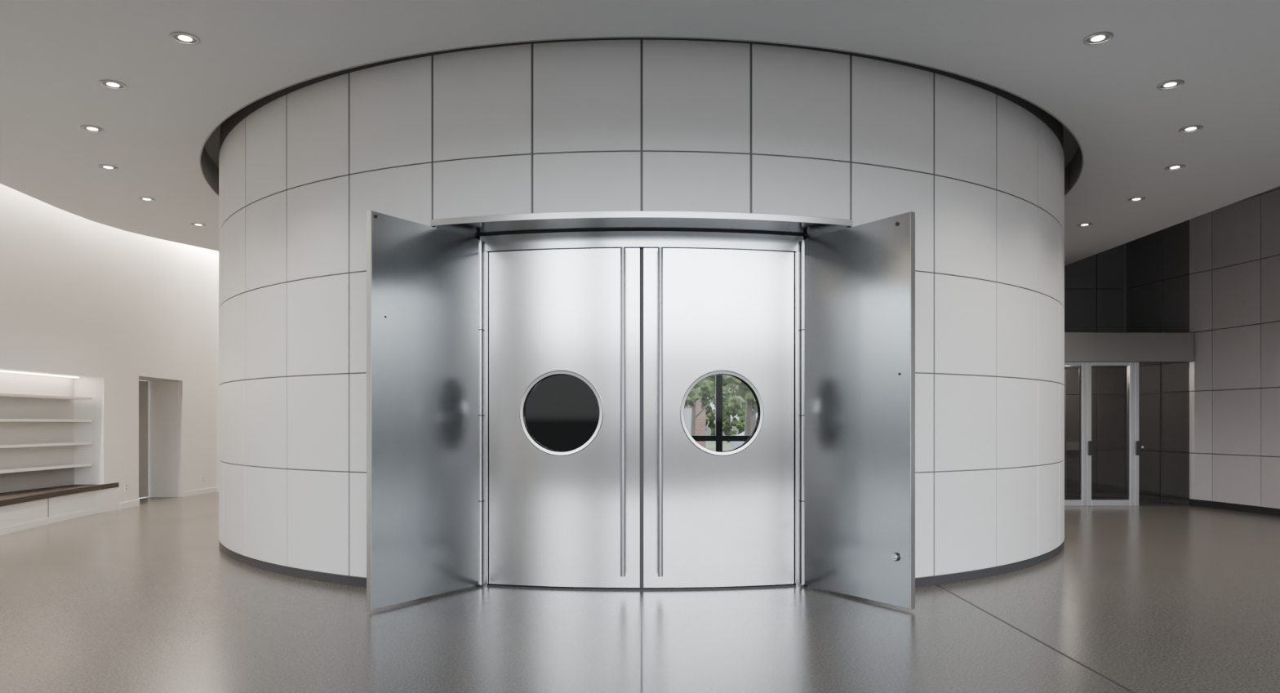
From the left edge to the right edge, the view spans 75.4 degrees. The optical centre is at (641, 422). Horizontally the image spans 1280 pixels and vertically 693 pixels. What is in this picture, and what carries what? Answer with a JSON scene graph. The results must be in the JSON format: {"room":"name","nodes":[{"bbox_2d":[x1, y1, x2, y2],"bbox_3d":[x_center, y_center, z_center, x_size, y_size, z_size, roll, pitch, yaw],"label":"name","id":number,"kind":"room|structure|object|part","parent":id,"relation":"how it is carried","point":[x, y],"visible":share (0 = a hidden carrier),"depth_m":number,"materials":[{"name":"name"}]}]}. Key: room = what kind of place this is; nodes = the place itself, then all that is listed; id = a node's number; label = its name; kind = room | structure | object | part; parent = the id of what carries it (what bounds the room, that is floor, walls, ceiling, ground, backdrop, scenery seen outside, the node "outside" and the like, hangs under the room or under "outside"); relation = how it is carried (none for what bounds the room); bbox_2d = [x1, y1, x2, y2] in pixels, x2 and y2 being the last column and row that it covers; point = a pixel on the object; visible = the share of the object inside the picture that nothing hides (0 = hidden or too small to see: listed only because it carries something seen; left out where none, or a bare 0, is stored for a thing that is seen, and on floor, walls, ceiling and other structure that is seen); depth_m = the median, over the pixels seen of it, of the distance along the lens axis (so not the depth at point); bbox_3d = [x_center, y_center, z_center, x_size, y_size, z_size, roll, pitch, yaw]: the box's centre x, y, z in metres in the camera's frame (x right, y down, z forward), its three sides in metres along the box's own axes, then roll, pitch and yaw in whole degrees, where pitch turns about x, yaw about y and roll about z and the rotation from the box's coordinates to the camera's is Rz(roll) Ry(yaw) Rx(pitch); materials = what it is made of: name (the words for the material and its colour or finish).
{"room":"building lobby","nodes":[
{"label":"building lobby","id":0,"kind":"room"},
{"bbox_2d":[0,37,1064,577],"bbox_3d":[-4.482,-1.460,7.500,19.362,5.600,23.075,0,0,0],"label":"wall","id":1,"kind":"structure","parent":0,"point":[627,124],"depth_m":7.02,"materials":[{"name":"grey paint"}]},
{"bbox_2d":[0,368,102,497],"bbox_3d":[-8.185,0.113,9.682,0.449,1.745,5.495,0,0,-2],"label":"built-in bookshelf","id":2,"kind":"object","parent":1,"relation":"attached to","point":[47,420],"visible":0.93,"depth_m":11.67,"materials":[{"name":"grey wood"}]},
{"bbox_2d":[124,483,127,491],"bbox_3d":[-8.088,1.010,13.000,0.010,0.120,0.080,0,0,-4],"label":"electrical outlet","id":3,"kind":"object","parent":1,"relation":"attached to","point":[125,484],"visible":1,"depth_m":12.97,"materials":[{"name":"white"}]},
{"bbox_2d":[138,380,148,497],"bbox_3d":[-8.899,0.290,14.165,0.082,2.080,1.530,0,0,0],"label":"door leaf","id":4,"kind":"structure","parent":1,"relation":"in","point":[143,385],"depth_m":14.78,"materials":[{"name":"grey paint"}]},
{"bbox_2d":[119,486,218,509],"bbox_3d":[-8.143,1.290,14.814,0.283,0.100,3.981,0,0,2],"label":"baseboard","id":5,"kind":"structure","parent":1,"relation":"attached to","point":[194,492],"depth_m":15.09,"materials":[{"name":"white"}]},
{"bbox_2d":[200,475,204,482],"bbox_3d":[-8.241,1.060,15.550,0.010,0.120,0.080,0,0,3],"label":"electrical outlet","id":6,"kind":"object","parent":1,"relation":"attached to","point":[202,477],"visible":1,"depth_m":15.54,"materials":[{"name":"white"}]},
{"bbox_2d":[199,36,1084,195],"bbox_3d":[0.000,-3.010,11.440,10.770,0.381,10.770,0,0,0],"label":"trim","id":7,"kind":"structure","parent":1,"relation":"attached to","point":[211,148],"depth_m":9.23,"materials":[{"name":"grey metal"}]},
{"bbox_2d":[219,541,1063,587],"bbox_3d":[0.000,1.304,11.577,10.392,0.072,10.118,0,0,0],"label":"baseboard","id":8,"kind":"structure","parent":1,"relation":"attached to","point":[325,577],"depth_m":7.20,"materials":[{"name":"grey"}]},
{"bbox_2d":[434,226,848,589],"bbox_3d":[0.000,-0.103,6.704,3.270,2.886,0.402,0,0,0],"label":"lining","id":9,"kind":"object","parent":1,"relation":"attached to","point":[468,234],"visible":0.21,"depth_m":6.69,"materials":[{"name":"metal"}]},
{"bbox_2d":[371,210,482,609],"bbox_3d":[-1.615,-0.087,6.314,0.066,2.815,1.117,0,0,32],"label":"door","id":10,"kind":"structure","parent":9,"relation":"attached to","point":[425,278],"depth_m":6.26,"materials":[{"name":"metal"}]},
{"bbox_2d":[366,210,371,610],"bbox_3d":[-1.923,-0.087,5.845,0.045,2.815,0.006,0,0,32],"label":"leaf edge","id":11,"kind":"object","parent":10,"relation":"attached to","point":[368,212],"visible":1,"depth_m":5.84,"materials":[{"name":"silver metal"}]},
{"bbox_3d":[-1.314,-0.085,6.765,0.025,2.810,0.025,0,0,0],"label":"continuous hinge","id":12,"kind":"part","parent":10,"relation":"part of","materials":[{"name":"silver metal"}]},
{"bbox_2d":[479,231,804,586],"bbox_3d":[0.000,-0.096,6.757,2.665,2.872,0.291,0,0,0],"label":"door frame","id":13,"kind":"structure","parent":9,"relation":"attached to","point":[593,239],"depth_m":6.77,"materials":[{"name":"metal"}]},
{"bbox_2d":[800,212,910,608],"bbox_3d":[1.608,-0.087,6.325,0.083,2.815,1.092,0,0,-33],"label":"door","id":14,"kind":"structure","parent":9,"relation":"attached to","point":[857,278],"depth_m":6.28,"materials":[{"name":"metal"}]},
{"bbox_3d":[1.314,-0.085,6.764,0.025,2.810,0.025,0,0,0],"label":"continuous hinge","id":15,"kind":"part","parent":14,"relation":"part of","materials":[{"name":"silver metal"}]},
{"bbox_3d":[1.822,-0.225,5.955,0.040,2.439,0.069,0,0,-33],"label":"lock hardware","id":16,"kind":"part","parent":14,"relation":"part of","materials":[{"name":"silver metal"}]},
{"bbox_2d":[910,211,915,609],"bbox_3d":[1.922,-0.087,5.875,0.045,2.815,0.006,0,0,-33],"label":"leaf edge","id":17,"kind":"object","parent":14,"relation":"attached to","point":[912,214],"visible":1,"depth_m":5.87,"materials":[{"name":"silver metal"}]},
{"bbox_2d":[639,248,644,588],"bbox_3d":[0.000,-0.037,6.680,0.034,2.730,0.060,0,0,0],"label":"trim","id":18,"kind":"structure","parent":1,"relation":"attached to","point":[641,249],"depth_m":6.65,"materials":[{"name":"grey metal"}]},
{"bbox_2d":[431,211,852,236],"bbox_3d":[0.000,-1.561,6.599,3.304,0.058,0.762,0,0,0],"label":"canopy","id":19,"kind":"object","parent":1,"relation":"attached to","point":[579,221],"visible":0.88,"depth_m":6.42,"materials":[{"name":"metal"}]},
{"bbox_2d":[691,374,750,451],"bbox_3d":[1.630,-0.015,16.280,1.940,2.710,0.080,0,0,0],"label":"window","id":20,"kind":"structure","parent":1,"relation":"in","point":[718,437],"depth_m":16.24,"materials":[{"name":"grey metal"}]},
{"bbox_2d":[0,492,1279,692],"bbox_3d":[0.250,1.415,7.750,20.500,0.150,23.500,0,0,0],"label":"floor","id":21,"kind":"structure","parent":0,"point":[145,597],"depth_m":5.54,"materials":[{"name":"stone"}]},
{"bbox_2d":[0,482,119,535],"bbox_3d":[-7.852,1.129,9.883,0.564,0.421,5.850,0,0,-6],"label":"counter","id":22,"kind":"object","parent":21,"relation":"on","point":[18,513],"visible":1,"depth_m":11.03,"materials":[{"name":"white wood"}]},
{"bbox_2d":[640,593,642,692],"bbox_3d":[0.000,1.340,1.750,0.012,0.002,9.500,0,0,0],"label":"trim","id":23,"kind":"structure","parent":21,"relation":"in","point":[641,593],"depth_m":5.03,"materials":[{"name":"grey metal"}]},
{"bbox_2d":[487,583,795,591],"bbox_3d":[0.000,1.334,6.757,2.525,0.012,0.293,0,0,0],"label":"threshold","id":24,"kind":"object","parent":21,"relation":"on","point":[490,584],"visible":0.64,"depth_m":6.66,"materials":[{"name":"grey metal"}]},
{"bbox_3d":[-0.633,-0.039,6.741,1.234,2.718,0.213,0,0,0],"label":"leaf edges","id":25,"kind":"object","parent":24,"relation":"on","visible":0},
{"bbox_2d":[488,248,639,587],"bbox_3d":[-0.636,-0.039,6.697,1.245,2.718,0.040,0,0,8],"label":"door leaf","id":26,"kind":"structure","parent":25,"relation":"attached to","point":[554,520],"depth_m":6.68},
{"bbox_2d":[519,369,603,456],"bbox_3d":[-0.647,-0.079,6.699,0.691,0.692,0.069,0,0,8],"label":"porthole ring","id":27,"kind":"object","parent":26,"relation":"attached to","point":[526,396],"visible":1,"depth_m":6.67,"materials":[{"name":"silver metal"}]},
{"bbox_2d":[620,247,626,577],"bbox_3d":[-0.148,-0.086,6.588,0.043,2.603,0.097,0,0,0],"label":"door handle","id":28,"kind":"object","parent":26,"relation":"attached to","point":[623,262],"depth_m":6.54,"materials":[{"name":"silver metal"}]},
{"bbox_3d":[0.633,-0.039,6.741,1.234,2.718,0.213,0,0,0],"label":"leaf edges","id":29,"kind":"object","parent":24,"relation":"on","visible":0},
{"bbox_2d":[643,248,794,587],"bbox_3d":[0.636,-0.039,6.697,1.245,2.718,0.040,0,0,-8],"label":"door leaf","id":30,"kind":"structure","parent":29,"relation":"attached to","point":[728,520],"depth_m":6.67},
{"bbox_2d":[657,247,662,577],"bbox_3d":[0.148,-0.086,6.588,0.043,2.603,0.097,0,0,0],"label":"door handle","id":31,"kind":"object","parent":30,"relation":"attached to","point":[660,262],"depth_m":6.54,"materials":[{"name":"silver metal"}]},
{"bbox_2d":[680,369,764,456],"bbox_3d":[0.647,-0.079,6.699,0.691,0.692,0.069,0,0,-8],"label":"porthole ring","id":32,"kind":"object","parent":30,"relation":"attached to","point":[757,396],"visible":1,"depth_m":6.67,"materials":[{"name":"silver metal"}]},
{"bbox_2d":[936,584,1135,692],"bbox_3d":[2.442,1.340,1.950,0.016,0.002,9.900,0,0,0],"label":"trim","id":33,"kind":"structure","parent":21,"relation":"in","point":[1050,646],"depth_m":4.99,"materials":[{"name":"grey"}]},
{"bbox_2d":[1064,332,1193,506],"bbox_3d":[7.230,-0.055,14.100,3.259,2.790,1.640,0,0,0],"label":"door frame","id":34,"kind":"structure","parent":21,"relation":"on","point":[1084,351],"depth_m":13.34,"materials":[{"name":"silver metal"}]},
{"bbox_2d":[0,0,1279,266],"bbox_3d":[-0.040,-2.868,9.175,15.300,0.090,16.350,0,0,0],"label":"ceiling","id":35,"kind":"structure","parent":0,"point":[55,55],"depth_m":6.55,"materials":[{"name":"paint"}]},
{"bbox_2d":[80,124,104,133],"bbox_3d":[-5.270,-2.832,7.952,0.196,0.042,0.196,0,0,0],"label":"recessed light","id":36,"kind":"object","parent":35,"relation":"in","point":[86,127],"visible":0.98,"depth_m":7.95,"materials":[{"name":"silver metal"}]},
{"bbox_2d":[97,164,118,170],"bbox_3d":[-5.890,-2.832,9.149,0.196,0.042,0.196,0,0,0],"label":"recessed light","id":37,"kind":"object","parent":35,"relation":"in","point":[108,167],"visible":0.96,"depth_m":9.15,"materials":[{"name":"silver metal"}]},
{"bbox_2d":[98,80,126,89],"bbox_3d":[-4.410,-2.832,6.913,0.196,0.042,0.196,0,0,0],"label":"recessed light","id":38,"kind":"object","parent":35,"relation":"in","point":[118,86],"visible":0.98,"depth_m":6.91,"materials":[{"name":"silver metal"}]},
{"bbox_2d":[137,196,155,201],"bbox_3d":[-6.242,-2.832,10.451,0.196,0.042,0.196,0,0,0],"label":"recessed light","id":39,"kind":"object","parent":35,"relation":"in","point":[142,198],"visible":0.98,"depth_m":10.46,"materials":[{"name":"silver metal"}]},
{"bbox_2d":[169,31,199,44],"bbox_3d":[-3.349,-2.832,6.080,0.196,0.042,0.196,0,0,0],"label":"recessed light","id":40,"kind":"object","parent":35,"relation":"in","point":[184,38],"visible":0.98,"depth_m":6.08,"materials":[{"name":"silver metal"}]},
{"bbox_2d":[191,222,206,226],"bbox_3d":[-6.310,-2.832,11.798,0.196,0.042,0.196,0,0,0],"label":"recessed light","id":41,"kind":"object","parent":35,"relation":"in","point":[198,224],"visible":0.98,"depth_m":11.80,"materials":[{"name":"silver metal"}]},
{"bbox_2d":[1076,222,1092,226],"bbox_3d":[6.310,-2.832,11.798,0.196,0.042,0.196,0,0,0],"label":"recessed light","id":42,"kind":"object","parent":35,"relation":"in","point":[1084,224],"visible":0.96,"depth_m":11.80,"materials":[{"name":"silver metal"}]},
{"bbox_2d":[1083,31,1113,44],"bbox_3d":[3.349,-2.832,6.080,0.196,0.042,0.196,0,0,0],"label":"recessed light","id":43,"kind":"object","parent":35,"relation":"in","point":[1097,38],"visible":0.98,"depth_m":6.08,"materials":[{"name":"silver metal"}]},
{"bbox_2d":[1127,196,1145,201],"bbox_3d":[6.242,-2.832,10.451,0.196,0.042,0.196,0,0,0],"label":"recessed light","id":44,"kind":"object","parent":35,"relation":"in","point":[1139,198],"visible":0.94,"depth_m":10.46,"materials":[{"name":"silver metal"}]},
{"bbox_2d":[1156,80,1184,89],"bbox_3d":[4.410,-2.832,6.913,0.196,0.042,0.196,0,0,0],"label":"recessed light","id":45,"kind":"object","parent":35,"relation":"in","point":[1163,86],"visible":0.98,"depth_m":6.91,"materials":[{"name":"silver metal"}]},
{"bbox_2d":[1164,164,1185,170],"bbox_3d":[5.890,-2.832,9.149,0.196,0.042,0.196,0,0,0],"label":"recessed light","id":46,"kind":"object","parent":35,"relation":"in","point":[1175,167],"visible":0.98,"depth_m":9.15,"materials":[{"name":"silver metal"}]},
{"bbox_2d":[1178,124,1203,133],"bbox_3d":[5.270,-2.832,7.952,0.196,0.042,0.196,0,0,0],"label":"recessed light","id":47,"kind":"object","parent":35,"relation":"in","point":[1196,127],"visible":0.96,"depth_m":7.95,"materials":[{"name":"silver metal"}]},
{"bbox_2d":[1064,243,1127,497],"bbox_3d":[6.400,-1.460,15.015,4.900,5.600,0.170,0,0,0],"label":"wall","id":48,"kind":"structure","parent":0,"point":[1095,285],"depth_m":14.93,"materials":[{"name":"grey glass"}]},
{"bbox_2d":[1126,186,1279,509],"bbox_3d":[9.298,-1.460,5.475,0.565,5.600,18.952,0,0,-2],"label":"wall","id":49,"kind":"structure","parent":0,"point":[1214,276],"depth_m":13.06,"materials":[{"name":"grey"}]},
{"bbox_2d":[1189,499,1279,515],"bbox_3d":[9.279,1.290,4.732,0.355,0.100,17.462,0,0,-1],"label":"baseboard","id":50,"kind":"structure","parent":49,"relation":"attached to","point":[1269,511],"depth_m":12.62,"materials":[{"name":"grey"}]},
{"label":"outside","id":51,"kind":"structure","parent":0,"visible":0},
{"bbox_2d":[705,440,735,451],"bbox_3d":[0.000,1.575,53.450,120.000,0.230,73.100,0,0,0],"label":"ground","id":52,"kind":"structure","parent":51,"point":[710,445],"depth_m":51.99,"materials":[{"name":"concrete"}]},
{"bbox_2d":[684,387,705,447],"bbox_3d":[1.200,-0.225,46.500,5.200,3.370,5.800,0,0,0],"label":"brick building","id":53,"kind":"structure","parent":52,"relation":"on","point":[700,420],"depth_m":44.00,"materials":[{"name":"red"}]},
{"bbox_2d":[684,374,746,435],"bbox_3d":[2.347,-1.225,37.352,8.481,5.438,4.711,0,0,-7],"label":"tree","id":54,"kind":"object","parent":52,"relation":"on","point":[705,402],"visible":0.09,"depth_m":37.46,"materials":[{"name":"green plant"}]},
{"bbox_2d":[705,382,728,435],"bbox_3d":[4.171,-2.260,62.050,6.173,7.446,7.575,0,0,39],"label":"tree","id":55,"kind":"object","parent":52,"relation":"on","point":[711,425],"visible":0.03,"depth_m":61.55,"materials":[{"name":"green plant"}]},
{"bbox_2d":[684,375,757,443],"bbox_3d":[3.404,-1.234,26.015,5.520,5.455,5.710,0,0,0],"label":"tree","id":56,"kind":"object","parent":52,"relation":"on","point":[707,385],"visible":0.09,"depth_m":25.71,"materials":[{"name":"green plant"}]},
{"bbox_2d":[705,383,745,442],"bbox_3d":[6.650,-2.215,61.936,7.664,7.357,6.176,0,0,-29],"label":"tree","id":57,"kind":"object","parent":52,"relation":"on","point":[728,410],"visible":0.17,"depth_m":61.07,"materials":[{"name":"green plant"}]},
{"bbox_2d":[722,385,739,406],"bbox_3d":[7.369,-2.222,52.330,6.210,7.369,6.570,0,0,21],"label":"tree","id":58,"kind":"object","parent":52,"relation":"on","point":[734,393],"visible":0.02,"depth_m":53.07,"materials":[{"name":"green plant"}]},
{"bbox_2d":[713,374,757,433],"bbox_3d":[3.959,-1.385,32.936,7.027,5.757,5.121,0,0,-18],"label":"tree","id":59,"kind":"object","parent":52,"relation":"on","point":[733,402],"visible":0.02,"depth_m":33.32,"materials":[{"name":"green plant"}]},
{"bbox_2d":[730,431,744,448],"bbox_3d":[6.600,0.803,41.005,4.292,1.366,1.750,0,0,0],"label":"parked car","id":60,"kind":"object","parent":52,"relation":"on","point":[735,444],"visible":0.06,"depth_m":40.15,"materials":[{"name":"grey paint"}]},
{"bbox_2d":[724,391,757,434],"bbox_3d":[9.472,-2.222,62.031,8.090,7.370,5.712,0,0,-36],"label":"tree","id":61,"kind":"object","parent":52,"relation":"on","point":[732,415],"visible":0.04,"depth_m":61.58,"materials":[{"name":"green plant"}]}
]}

